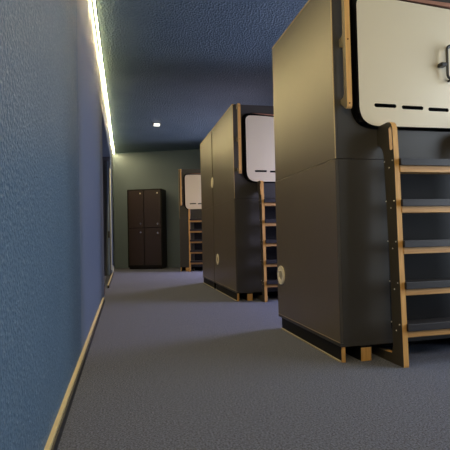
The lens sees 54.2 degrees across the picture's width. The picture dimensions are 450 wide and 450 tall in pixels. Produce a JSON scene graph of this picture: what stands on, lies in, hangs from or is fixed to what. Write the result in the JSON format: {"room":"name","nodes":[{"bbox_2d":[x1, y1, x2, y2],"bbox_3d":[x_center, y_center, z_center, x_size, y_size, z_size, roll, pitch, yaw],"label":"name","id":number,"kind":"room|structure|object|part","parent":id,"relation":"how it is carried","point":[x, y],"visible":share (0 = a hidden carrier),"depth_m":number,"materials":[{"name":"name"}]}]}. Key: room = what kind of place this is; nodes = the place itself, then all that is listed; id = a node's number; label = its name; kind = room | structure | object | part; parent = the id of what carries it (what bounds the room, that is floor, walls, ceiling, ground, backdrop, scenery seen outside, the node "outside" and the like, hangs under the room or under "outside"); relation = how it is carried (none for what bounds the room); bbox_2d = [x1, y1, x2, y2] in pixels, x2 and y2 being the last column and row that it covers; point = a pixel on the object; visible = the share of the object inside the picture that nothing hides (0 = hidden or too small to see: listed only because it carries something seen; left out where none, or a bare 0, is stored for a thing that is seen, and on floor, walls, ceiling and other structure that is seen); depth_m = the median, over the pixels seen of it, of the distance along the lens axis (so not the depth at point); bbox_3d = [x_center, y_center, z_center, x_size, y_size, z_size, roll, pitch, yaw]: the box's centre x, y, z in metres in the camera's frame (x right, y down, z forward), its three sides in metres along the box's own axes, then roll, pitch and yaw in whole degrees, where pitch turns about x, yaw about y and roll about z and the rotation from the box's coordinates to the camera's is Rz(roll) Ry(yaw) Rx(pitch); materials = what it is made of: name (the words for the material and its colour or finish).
{"room":"dormitory","nodes":[
{"label":"dormitory","id":0,"kind":"room"},
{"bbox_2d":[0,0,114,449],"bbox_3d":[-1.613,-0.597,4.834,0.420,3.050,14.500,-1,-2,-13],"label":"wall","id":1,"kind":"structure","parent":0,"point":[55,137],"depth_m":1.61,"materials":[{"name":"blue paint"}]},
{"bbox_2d":[44,298,104,449],"bbox_3d":[-0.622,0.792,1.587,0.027,0.052,7.820,-1,-2,-13],"label":"baseboard","id":2,"kind":"structure","parent":1,"relation":"attached to","point":[55,435],"depth_m":2.07,"materials":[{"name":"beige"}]},
{"bbox_2d":[102,157,111,275],"bbox_3d":[-2.598,-0.190,9.330,0.364,2.528,0.075,-1,-2,-13],"label":"door frame","id":3,"kind":"structure","parent":1,"relation":"attached to","point":[106,160],"depth_m":9.35,"materials":[{"name":"grey metal"}]},
{"bbox_2d":[107,272,113,287],"bbox_3d":[-2.143,1.009,8.278,0.027,0.052,2.850,-1,-2,-13],"label":"baseboard","id":4,"kind":"structure","parent":1,"relation":"attached to","point":[112,274],"depth_m":7.78,"materials":[{"name":"beige wood"}]},
{"bbox_2d":[113,149,200,267],"bbox_3d":[-1.065,-0.427,11.489,4.095,3.050,0.141,-1,-2,7],"label":"wall","id":5,"kind":"structure","parent":0,"point":[154,169],"depth_m":11.55,"materials":[{"name":"paint"}]},
{"bbox_2d":[115,265,179,267],"bbox_3d":[-1.297,1.067,11.401,3.200,0.070,0.018,-1,-2,7],"label":"baseboard","id":6,"kind":"structure","parent":5,"relation":"attached to","point":[167,266],"depth_m":11.41,"materials":[{"name":"paint"}]},
{"bbox_2d":[91,0,307,152],"bbox_3d":[0.175,-2.202,5.242,4.500,0.100,14.800,-1,-2,-13],"label":"ceiling","id":7,"kind":"structure","parent":0,"point":[179,65],"depth_m":5.74,"materials":[{"name":"paint"}]},
{"bbox_2d":[93,0,113,152],"bbox_3d":[-1.381,-2.122,4.777,0.021,0.013,14.089,-1,-2,-13],"label":"led strip","id":8,"kind":"object","parent":7,"relation":"attached to","point":[94,2],"visible":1,"depth_m":5.55,"materials":[{"name":"white plastic"}]},
{"bbox_2d":[57,267,449,449],"bbox_3d":[0.246,0.946,5.155,4.500,0.100,14.800,-1,-2,-13],"label":"floor","id":9,"kind":"structure","parent":0,"point":[173,362],"depth_m":2.26,"materials":[{"name":"carpet"}]},
{"bbox_2d":[127,188,166,268],"bbox_3d":[-1.987,0.107,11.234,0.895,2.010,0.431,-2,-2,9],"label":"locker","id":10,"kind":"object","parent":9,"relation":"on","point":[146,208],"visible":1,"depth_m":11.04,"materials":[{"name":"black wood"}]},
{"bbox_3d":[-2.243,-0.397,11.095,0.389,0.927,0.026,-2,-2,9],"label":"door","id":11,"kind":"part","parent":10,"relation":"part of","materials":[{"name":"brown wood"}]},
{"bbox_3d":[-2.222,0.548,11.069,0.389,0.919,0.026,-2,-2,9],"label":"door","id":12,"kind":"part","parent":10,"relation":"part of","materials":[{"name":"brown wood"}]},
{"bbox_3d":[-1.821,-0.408,11.027,0.422,0.927,0.026,-2,-2,9],"label":"door","id":13,"kind":"part","parent":10,"relation":"part of","materials":[{"name":"brown wood"}]},
{"bbox_3d":[-1.800,0.536,11.001,0.422,0.919,0.026,-2,-2,9],"label":"door","id":14,"kind":"part","parent":10,"relation":"part of","materials":[{"name":"brown wood"}]},
{"bbox_2d":[178,169,202,270],"bbox_3d":[0.022,-0.126,10.484,2.104,2.345,1.030,-1,-2,3],"label":"pod","id":15,"kind":"object","parent":9,"relation":"on","point":[189,179],"visible":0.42,"depth_m":10.09,"materials":[{"name":"black"}]},
{"bbox_3d":[-1.005,-0.861,10.085,0.033,0.832,0.077,-1,-2,3],"label":"wooden grab rail","id":16,"kind":"part","parent":15,"relation":"part of","materials":[{"name":"brown wood"}]},
{"bbox_3d":[-0.013,-0.736,10.075,2.062,1.110,0.018,-1,-2,3],"label":"panel","id":17,"kind":"part","parent":15,"relation":"part of","materials":[{"name":"grey laminate"}]},
{"bbox_3d":[0.012,0.372,10.045,2.062,1.100,0.018,-1,-2,3],"label":"panel","id":18,"kind":"part","parent":15,"relation":"part of","materials":[{"name":"grey laminate"}]},
{"bbox_3d":[-0.553,-0.762,10.074,0.722,0.794,0.022,-1,-2,3],"label":"hatch door","id":19,"kind":"part","parent":15,"relation":"part of","materials":[{"name":"white plastic"}]},
{"bbox_2d":[194,222,202,260],"bbox_3d":[-0.106,0.379,10.080,1.260,1.060,0.015,-1,-2,3],"label":"shutter","id":20,"kind":"object","parent":15,"relation":"hanging from","point":[197,225],"depth_m":10.10,"materials":[{"name":"black"}]},
{"bbox_2d":[188,209,202,271],"bbox_3d":[-0.501,0.336,9.942,0.616,1.416,0.206,-1,-2,3],"label":"ladder","id":21,"kind":"object","parent":9,"relation":"on","point":[189,210],"visible":0.53,"depth_m":9.87,"materials":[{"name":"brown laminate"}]},
{"bbox_2d":[200,131,215,288],"bbox_3d":[0.726,-0.231,7.247,2.104,2.345,1.070,-1,-2,-13],"label":"pod","id":22,"kind":"object","parent":9,"relation":"on","point":[206,160],"visible":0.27,"depth_m":6.91,"materials":[{"name":"black"}]},
{"bbox_3d":[-0.292,-0.818,6.997,0.019,1.118,0.972,-1,-2,-13],"label":"panel","id":23,"kind":"part","parent":22,"relation":"part of","materials":[{"name":"laminate"}]},
{"bbox_3d":[-0.265,0.292,6.960,0.019,1.098,0.984,-1,-2,-13],"label":"panel","id":24,"kind":"part","parent":22,"relation":"part of","materials":[{"name":"laminate"}]},
{"bbox_2d":[212,103,277,300],"bbox_3d":[1.000,-0.270,6.033,2.109,2.345,1.360,-1,-2,-13],"label":"pod","id":25,"kind":"object","parent":9,"relation":"on","point":[243,143],"visible":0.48,"depth_m":5.29,"materials":[{"name":"black laminate"}]},
{"bbox_3d":[-0.032,-0.855,5.855,0.019,1.118,1.262,-1,-2,-13],"label":"panel","id":26,"kind":"part","parent":25,"relation":"part of","materials":[{"name":"laminate"}]},
{"bbox_3d":[-0.009,0.255,5.831,0.019,1.098,1.274,-1,-2,-13],"label":"panel","id":27,"kind":"part","parent":25,"relation":"part of","materials":[{"name":"laminate"}]},
{"bbox_3d":[0.165,-1.021,5.212,0.033,0.832,0.077,-1,-2,-13],"label":"wooden grab rail","id":28,"kind":"part","parent":25,"relation":"part of","materials":[{"name":"brown wood"}]},
{"bbox_3d":[1.019,0.800,6.043,2.101,0.021,1.278,-1,-2,-13],"label":"board","id":29,"kind":"part","parent":25,"relation":"part of","materials":[{"name":"grey laminate"}]},
{"bbox_3d":[0.969,-1.431,6.102,2.062,0.018,1.262,-1,-2,-13],"label":"panel","id":30,"kind":"part","parent":25,"relation":"part of","materials":[{"name":"grey laminate"}]},
{"bbox_3d":[1.121,-0.887,5.474,2.062,1.110,0.018,-1,-2,-13],"label":"panel","id":31,"kind":"part","parent":25,"relation":"part of","materials":[{"name":"grey laminate"}]},
{"bbox_3d":[1.146,0.220,5.444,2.062,1.100,0.018,-1,-2,-13],"label":"panel","id":32,"kind":"part","parent":25,"relation":"part of","materials":[{"name":"grey laminate"}]},
{"bbox_3d":[0.602,-0.918,5.324,0.722,0.794,0.022,-1,-2,-13],"label":"hatch door","id":33,"kind":"part","parent":25,"relation":"part of","materials":[{"name":"white plastic"}]},
{"bbox_3d":[0.640,-1.329,5.360,0.645,0.038,0.017,-1,-2,-13],"label":"door trim","id":34,"kind":"part","parent":25,"relation":"part of","materials":[{"name":"brown"}]},
{"bbox_2d":[265,206,277,279],"bbox_3d":[1.023,0.226,5.445,1.260,1.060,0.015,-1,-2,-13],"label":"shutter","id":35,"kind":"object","parent":25,"relation":"hanging from","point":[270,211],"depth_m":5.33,"materials":[{"name":"black"}]},
{"bbox_2d":[257,181,277,301],"bbox_3d":[0.723,0.179,5.232,0.620,1.416,0.206,-1,-2,-13],"label":"ladder","id":36,"kind":"object","parent":9,"relation":"on","point":[263,202],"visible":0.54,"depth_m":5.11,"materials":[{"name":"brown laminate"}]},
{"bbox_2d":[272,0,449,362],"bbox_3d":[1.570,-0.356,3.359,2.109,2.345,1.170,-1,-2,-13],"label":"pod","id":37,"kind":"object","parent":9,"relation":"on","point":[343,70],"visible":0.99,"depth_m":2.75,"materials":[{"name":"black"}]},
{"bbox_3d":[0.538,-0.941,3.182,0.019,1.118,1.072,-1,-2,-13],"label":"panel","id":38,"kind":"part","parent":37,"relation":"part of","materials":[{"name":"laminate"}]},
{"bbox_3d":[0.562,0.169,3.157,0.019,1.098,1.084,-1,-2,-13],"label":"panel","id":39,"kind":"part","parent":37,"relation":"part of","materials":[{"name":"laminate"}]},
{"bbox_3d":[0.715,-1.104,2.631,0.033,0.832,0.077,-1,-2,-13],"label":"wooden grab rail","id":40,"kind":"part","parent":37,"relation":"part of","materials":[{"name":"brown wood"}]},
{"bbox_3d":[1.590,0.714,3.369,2.101,0.021,1.088,-1,-2,-13],"label":"board","id":41,"kind":"part","parent":37,"relation":"part of","materials":[{"name":"grey laminate"}]},
{"bbox_3d":[1.671,-0.970,2.893,2.062,1.110,0.018,-1,-2,-13],"label":"panel","id":42,"kind":"part","parent":37,"relation":"part of","materials":[{"name":"grey laminate"}]},
{"bbox_3d":[1.696,0.137,2.863,2.062,1.100,0.018,-1,-2,-13],"label":"panel","id":43,"kind":"part","parent":37,"relation":"part of","materials":[{"name":"grey laminate"}]},
{"bbox_3d":[1.152,-1.001,2.743,0.722,0.794,0.022,-1,-2,-13],"label":"hatch door","id":44,"kind":"part","parent":37,"relation":"part of","materials":[{"name":"white plastic"}]},
{"bbox_2d":[388,174,449,327],"bbox_3d":[1.573,0.143,2.864,1.260,1.060,0.015,-1,-2,-13],"label":"shutter","id":45,"kind":"object","parent":37,"relation":"hanging from","point":[416,226],"depth_m":2.79,"materials":[{"name":"black"}]},
{"bbox_3d":[1.190,-1.413,2.779,0.645,0.038,0.017,-1,-2,-13],"label":"door trim","id":46,"kind":"part","parent":37,"relation":"part of","materials":[{"name":"brown"}]},
{"bbox_3d":[1.363,-1.002,2.758,0.044,0.023,0.044,-1,-2,-13],"label":"latch knob","id":47,"kind":"part","parent":37,"relation":"part of","materials":[{"name":"black metal"}]},
{"bbox_3d":[1.422,-1.017,2.755,0.086,0.226,0.017,-1,-2,-13],"label":"door handle","id":48,"kind":"part","parent":37,"relation":"part of","materials":[{"name":"black metal"}]},
{"bbox_2d":[377,122,449,367],"bbox_3d":[1.273,0.096,2.651,0.620,1.416,0.206,-1,-2,-13],"label":"ladder","id":49,"kind":"object","parent":9,"relation":"on","point":[387,135],"visible":1,"depth_m":2.54,"materials":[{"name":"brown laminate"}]}
]}

